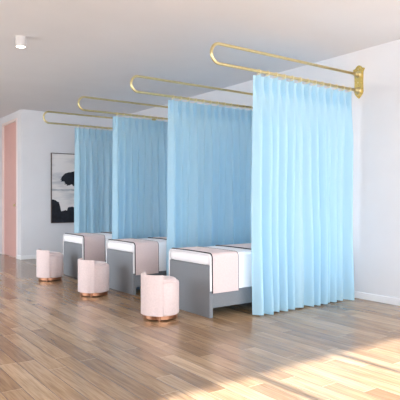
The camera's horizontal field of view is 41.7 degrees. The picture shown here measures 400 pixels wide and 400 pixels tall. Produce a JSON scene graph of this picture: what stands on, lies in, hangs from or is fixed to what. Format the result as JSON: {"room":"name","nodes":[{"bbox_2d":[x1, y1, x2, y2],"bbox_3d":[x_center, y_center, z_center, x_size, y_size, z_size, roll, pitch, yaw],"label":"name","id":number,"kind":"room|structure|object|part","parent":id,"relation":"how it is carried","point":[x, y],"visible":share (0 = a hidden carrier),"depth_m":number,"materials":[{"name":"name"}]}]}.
{"room":"spa treatment room","nodes":[
{"label":"spa treatment room","id":0,"kind":"room"},
{"bbox_2d":[0,110,18,254],"bbox_3d":[-4.352,-0.286,11.225,0.120,2.772,3.554,0,0,-36],"label":"wall","id":1,"kind":"structure","parent":0,"point":[14,115],"depth_m":10.17,"materials":[{"name":"paint"}]},
{"bbox_2d":[2,118,16,258],"bbox_3d":[-3.686,-0.219,10.262,0.092,2.638,0.986,0,0,-36],"label":"trim","id":2,"kind":"structure","parent":1,"relation":"attached to","point":[15,119],"depth_m":10.60,"materials":[{"name":"pink paint"}]},
{"bbox_2d":[4,122,15,256],"bbox_3d":[-3.703,-0.197,10.249,0.095,2.583,0.886,0,0,-36],"label":"door","id":3,"kind":"structure","parent":1,"relation":"in","point":[9,130],"depth_m":10.26,"materials":[{"name":"pink paint"}]},
{"bbox_2d":[19,109,112,255],"bbox_3d":[-2.512,-0.286,10.290,2.001,2.772,0.120,0,0,-36],"label":"wall","id":4,"kind":"structure","parent":0,"point":[38,139],"depth_m":9.85,"materials":[{"name":"paint"}]},
{"bbox_2d":[21,253,62,259],"bbox_3d":[-2.533,1.062,10.192,1.881,0.075,0.014,0,0,-36],"label":"baseboard","id":5,"kind":"structure","parent":4,"relation":"attached to","point":[26,257],"depth_m":9.72,"materials":[{"name":"white"}]},
{"bbox_2d":[51,153,74,222],"bbox_3d":[-2.443,-0.228,10.247,0.952,1.336,0.030,0,0,-36],"label":"framed picture","id":6,"kind":"object","parent":4,"relation":"attached to","point":[62,164],"visible":0.52,"depth_m":10.10,"materials":[{"name":"paper"}]},
{"bbox_3d":[-2.430,-0.414,10.255,0.632,0.294,0.002,0,0,-36],"label":"ink crown","id":7,"kind":"part","parent":6,"relation":"part of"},
{"bbox_2d":[0,254,399,399],"bbox_3d":[-2.326,1.160,5.872,6.884,0.120,14.840,0,0,-36],"label":"floor","id":8,"kind":"structure","parent":0,"point":[57,342],"depth_m":3.84,"materials":[{"name":"brown wood"}]},
{"bbox_2d":[36,249,62,280],"bbox_3d":[-2.071,0.890,7.248,0.358,0.420,0.352,0,0,-36],"label":"stool","id":9,"kind":"object","parent":8,"relation":"on","point":[49,264],"visible":1,"depth_m":7.10,"materials":[{"name":"fabric"}]},
{"bbox_3d":[-2.163,0.865,7.175,0.123,0.370,0.325,0,0,-36],"label":"backrest","id":10,"kind":"part","parent":9,"relation":"part of","materials":[{"name":"fabric"}]},
{"bbox_2d":[64,235,105,277],"bbox_3d":[-1.058,0.807,8.074,1.917,0.586,0.688,0,0,-36],"label":"bed","id":11,"kind":"object","parent":8,"relation":"on","point":[72,244],"visible":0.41,"depth_m":7.51,"materials":[{"name":"grey wood"}]},
{"bbox_3d":[-1.060,0.564,8.072,1.902,0.099,0.664,0,0,-36],"label":"mattress","id":12,"kind":"part","parent":11,"relation":"part of","materials":[{"name":"white fabric"}]},
{"bbox_3d":[-1.810,0.857,7.529,0.042,0.486,0.688,0,0,-36],"label":"foot panel","id":13,"kind":"part","parent":11,"relation":"part of","materials":[{"name":"grey fabric"}]},
{"bbox_2d":[63,233,111,259],"bbox_3d":[-1.068,0.673,8.067,1.882,0.353,0.716,0,0,-36],"label":"sheet","id":14,"kind":"object","parent":11,"relation":"on","point":[107,235],"visible":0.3,"depth_m":7.46,"materials":[{"name":"white fabric"}]},
{"bbox_2d":[65,233,104,261],"bbox_3d":[-1.682,0.680,7.621,0.325,0.382,0.732,0,0,-36],"label":"throw blanket","id":15,"kind":"object","parent":14,"relation":"on","point":[94,244],"visible":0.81,"depth_m":7.35,"materials":[{"name":"pink fabric"}]},
{"bbox_2d":[78,258,108,296],"bbox_3d":[-1.235,0.890,6.095,0.358,0.420,0.352,0,0,-36],"label":"stool","id":16,"kind":"object","parent":8,"relation":"on","point":[93,276],"visible":1,"depth_m":5.94,"materials":[{"name":"fabric"}]},
{"bbox_3d":[-1.327,0.865,6.021,0.123,0.370,0.325,0,0,-36],"label":"backrest","id":17,"kind":"part","parent":16,"relation":"part of","materials":[{"name":"fabric"}]},
{"bbox_2d":[107,241,165,294],"bbox_3d":[-0.207,0.807,6.901,1.917,0.586,0.688,0,0,-36],"label":"bed","id":18,"kind":"object","parent":8,"relation":"on","point":[122,278],"visible":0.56,"depth_m":6.29,"materials":[{"name":"grey wood"}]},
{"bbox_3d":[-0.210,0.564,6.899,1.902,0.099,0.664,0,0,-36],"label":"mattress","id":19,"kind":"part","parent":18,"relation":"part of","materials":[{"name":"white fabric"}]},
{"bbox_3d":[-0.960,0.857,6.356,0.042,0.486,0.688,0,0,-36],"label":"foot panel","id":20,"kind":"part","parent":18,"relation":"part of","materials":[{"name":"grey fabric"}]},
{"bbox_2d":[106,238,166,273],"bbox_3d":[-0.217,0.673,6.894,1.882,0.353,0.716,0,0,-36],"label":"sheet","id":21,"kind":"object","parent":18,"relation":"on","point":[162,243],"visible":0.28,"depth_m":6.30,"materials":[{"name":"white fabric"}]},
{"bbox_2d":[108,238,158,274],"bbox_3d":[-0.832,0.680,6.448,0.325,0.382,0.732,0,0,-36],"label":"throw blanket","id":22,"kind":"object","parent":21,"relation":"on","point":[146,251],"visible":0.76,"depth_m":6.17,"materials":[{"name":"pink fabric"}]},
{"bbox_2d":[148,237,166,239],"bbox_3d":[-0.249,0.680,6.871,0.609,0.382,0.732,0,0,-36],"label":"throw blanket","id":23,"kind":"object","parent":21,"relation":"on","point":[164,238],"visible":0.12,"depth_m":6.89,"materials":[{"name":"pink fabric"}]},
{"bbox_3d":[-0.018,0.818,6.647,1.828,0.388,0.035,0,0,-36],"label":"rail","id":24,"kind":"part","parent":18,"relation":"part of","materials":[{"name":"grey fabric"}]},
{"bbox_2d":[141,272,178,321],"bbox_3d":[-0.373,0.890,4.905,0.358,0.420,0.352,0,0,-36],"label":"stool","id":25,"kind":"object","parent":8,"relation":"on","point":[159,293],"visible":1,"depth_m":4.75,"materials":[{"name":"fabric"}]},
{"bbox_3d":[-0.465,0.865,4.832,0.123,0.370,0.325,0,0,-36],"label":"backrest","id":26,"kind":"part","parent":25,"relation":"part of","materials":[{"name":"fabric"}]},
{"bbox_2d":[170,250,251,317],"bbox_3d":[0.656,0.807,5.709,1.917,0.586,0.688,0,0,-36],"label":"bed","id":27,"kind":"object","parent":8,"relation":"on","point":[192,269],"visible":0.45,"depth_m":5.07,"materials":[{"name":"grey wood"}]},
{"bbox_3d":[0.654,0.564,5.707,1.902,0.099,0.664,0,0,-36],"label":"mattress","id":28,"kind":"part","parent":27,"relation":"part of","materials":[{"name":"white fabric"}]},
{"bbox_3d":[-0.096,0.857,5.164,0.042,0.486,0.688,0,0,-36],"label":"foot panel","id":29,"kind":"part","parent":27,"relation":"part of","materials":[{"name":"grey fabric"}]},
{"bbox_2d":[169,246,251,291],"bbox_3d":[0.646,0.673,5.702,1.882,0.353,0.716,0,0,-36],"label":"sheet","id":30,"kind":"object","parent":27,"relation":"on","point":[245,259],"visible":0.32,"depth_m":5.13,"materials":[{"name":"white fabric"}]},
{"bbox_2d":[171,246,238,293],"bbox_3d":[0.032,0.680,5.257,0.325,0.382,0.732,0,0,-36],"label":"throw blanket","id":31,"kind":"object","parent":30,"relation":"on","point":[225,263],"visible":0.7,"depth_m":4.98,"materials":[{"name":"pink fabric"}]},
{"bbox_2d":[216,243,250,249],"bbox_3d":[0.615,0.680,5.679,0.609,0.382,0.732,0,0,-36],"label":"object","id":32,"kind":"object","parent":30,"relation":"on","point":[245,245],"visible":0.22,"depth_m":5.70,"materials":[{"name":"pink fabric"}]},
{"bbox_3d":[0.845,0.818,5.455,1.828,0.388,0.035,0,0,-36],"label":"rail","id":33,"kind":"part","parent":27,"relation":"part of","materials":[{"name":"grey fabric"}]},
{"bbox_2d":[0,0,399,117],"bbox_3d":[-2.326,-1.747,5.872,6.884,0.150,14.840,0,0,-36],"label":"ceiling","id":34,"kind":"structure","parent":0,"point":[74,49],"depth_m":5.57,"materials":[{"name":"paint"}]},
{"bbox_2d":[15,35,25,47],"bbox_3d":[-1.841,-1.620,5.390,0.112,0.104,0.112,0,0,-36],"label":"ceiling spotlight","id":35,"kind":"object","parent":34,"relation":"attached to","point":[20,41],"visible":1,"depth_m":5.35,"materials":[{"name":"white metal"}]},
{"bbox_2d":[121,39,399,298],"bbox_3d":[1.525,-0.286,6.321,0.120,2.772,11.046,0,0,-36],"label":"wall","id":36,"kind":"structure","parent":0,"point":[376,114],"depth_m":5.74,"materials":[{"name":"paint"}]},
{"bbox_2d":[43,111,155,128],"bbox_3d":[-1.648,-1.317,8.858,2.041,0.370,0.148,0,0,-36],"label":"curtain rod","id":37,"kind":"object","parent":36,"relation":"attached to","point":[46,111],"visible":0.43,"depth_m":8.57,"materials":[{"name":"gold metal"}]},
{"bbox_2d":[74,124,112,232],"bbox_3d":[-1.475,-0.076,8.982,1.389,2.336,0.135,0,0,-37],"label":"curtain","id":38,"kind":"object","parent":37,"relation":"hanging from","point":[93,147],"visible":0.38,"depth_m":8.78,"materials":[{"name":"blue fabric"}]},
{"bbox_2d":[77,96,167,119],"bbox_3d":[-0.814,-1.317,7.684,2.068,0.370,0.148,0,0,-36],"label":"curtain rod","id":39,"kind":"object","parent":36,"relation":"attached to","point":[81,97],"visible":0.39,"depth_m":7.42,"materials":[{"name":"gold metal"}]},
{"bbox_2d":[112,112,167,238],"bbox_3d":[-0.643,-0.076,7.805,1.420,2.336,0.118,0,0,-36],"label":"curtain","id":40,"kind":"object","parent":39,"relation":"hanging from","point":[140,146],"visible":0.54,"depth_m":7.66,"materials":[{"name":"blue fabric"}]},
{"bbox_2d":[130,75,252,108],"bbox_3d":[0.055,-1.317,6.486,2.068,0.370,0.148,0,0,-36],"label":"curtain rod","id":41,"kind":"object","parent":36,"relation":"attached to","point":[135,76],"visible":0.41,"depth_m":6.30,"materials":[{"name":"gold metal"}]},
{"bbox_2d":[166,95,252,275],"bbox_3d":[0.220,-0.076,6.599,1.441,2.336,0.123,0,0,-36],"label":"curtain","id":42,"kind":"object","parent":41,"relation":"hanging from","point":[209,156],"visible":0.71,"depth_m":6.52,"materials":[{"name":"blue fabric"}]},
{"bbox_2d":[210,42,364,98],"bbox_3d":[0.935,-1.317,5.255,2.087,0.370,0.148,0,0,-36],"label":"curtain rod","id":43,"kind":"object","parent":36,"relation":"attached to","point":[358,89],"visible":1,"depth_m":5.28,"materials":[{"name":"gold metal"}]},
{"bbox_2d":[251,69,353,314],"bbox_3d":[1.103,-0.076,5.372,1.450,2.336,0.137,0,0,-36],"label":"curtain","id":44,"kind":"object","parent":43,"relation":"hanging from","point":[302,169],"visible":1,"depth_m":5.31,"materials":[{"name":"blue fabric"}]},
{"bbox_2d":[354,87,360,93],"bbox_3d":[1.741,-1.221,5.840,0.066,0.080,0.080,0,0,-36],"label":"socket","id":45,"kind":"object","parent":43,"relation":"attached to","point":[357,90],"depth_m":5.83,"materials":[{"name":"gold metal"}]},
{"bbox_2d":[354,71,360,77],"bbox_3d":[1.741,-1.399,5.840,0.066,0.080,0.080,0,0,-36],"label":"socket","id":46,"kind":"object","parent":43,"relation":"attached to","point":[357,74],"depth_m":5.83,"materials":[{"name":"gold metal"}]},
{"bbox_3d":[1.771,-1.317,5.862,0.020,0.370,0.148,0,0,-36],"label":"wall plate","id":47,"kind":"part","parent":43,"relation":"part of","materials":[{"name":"gold metal"}]},
{"bbox_2d":[354,291,399,305],"bbox_3d":[1.412,1.062,6.362,0.014,0.075,10.846,0,0,-36],"label":"baseboard","id":48,"kind":"structure","parent":36,"relation":"attached to","point":[366,296],"depth_m":5.66,"materials":[{"name":"white"}]}
]}

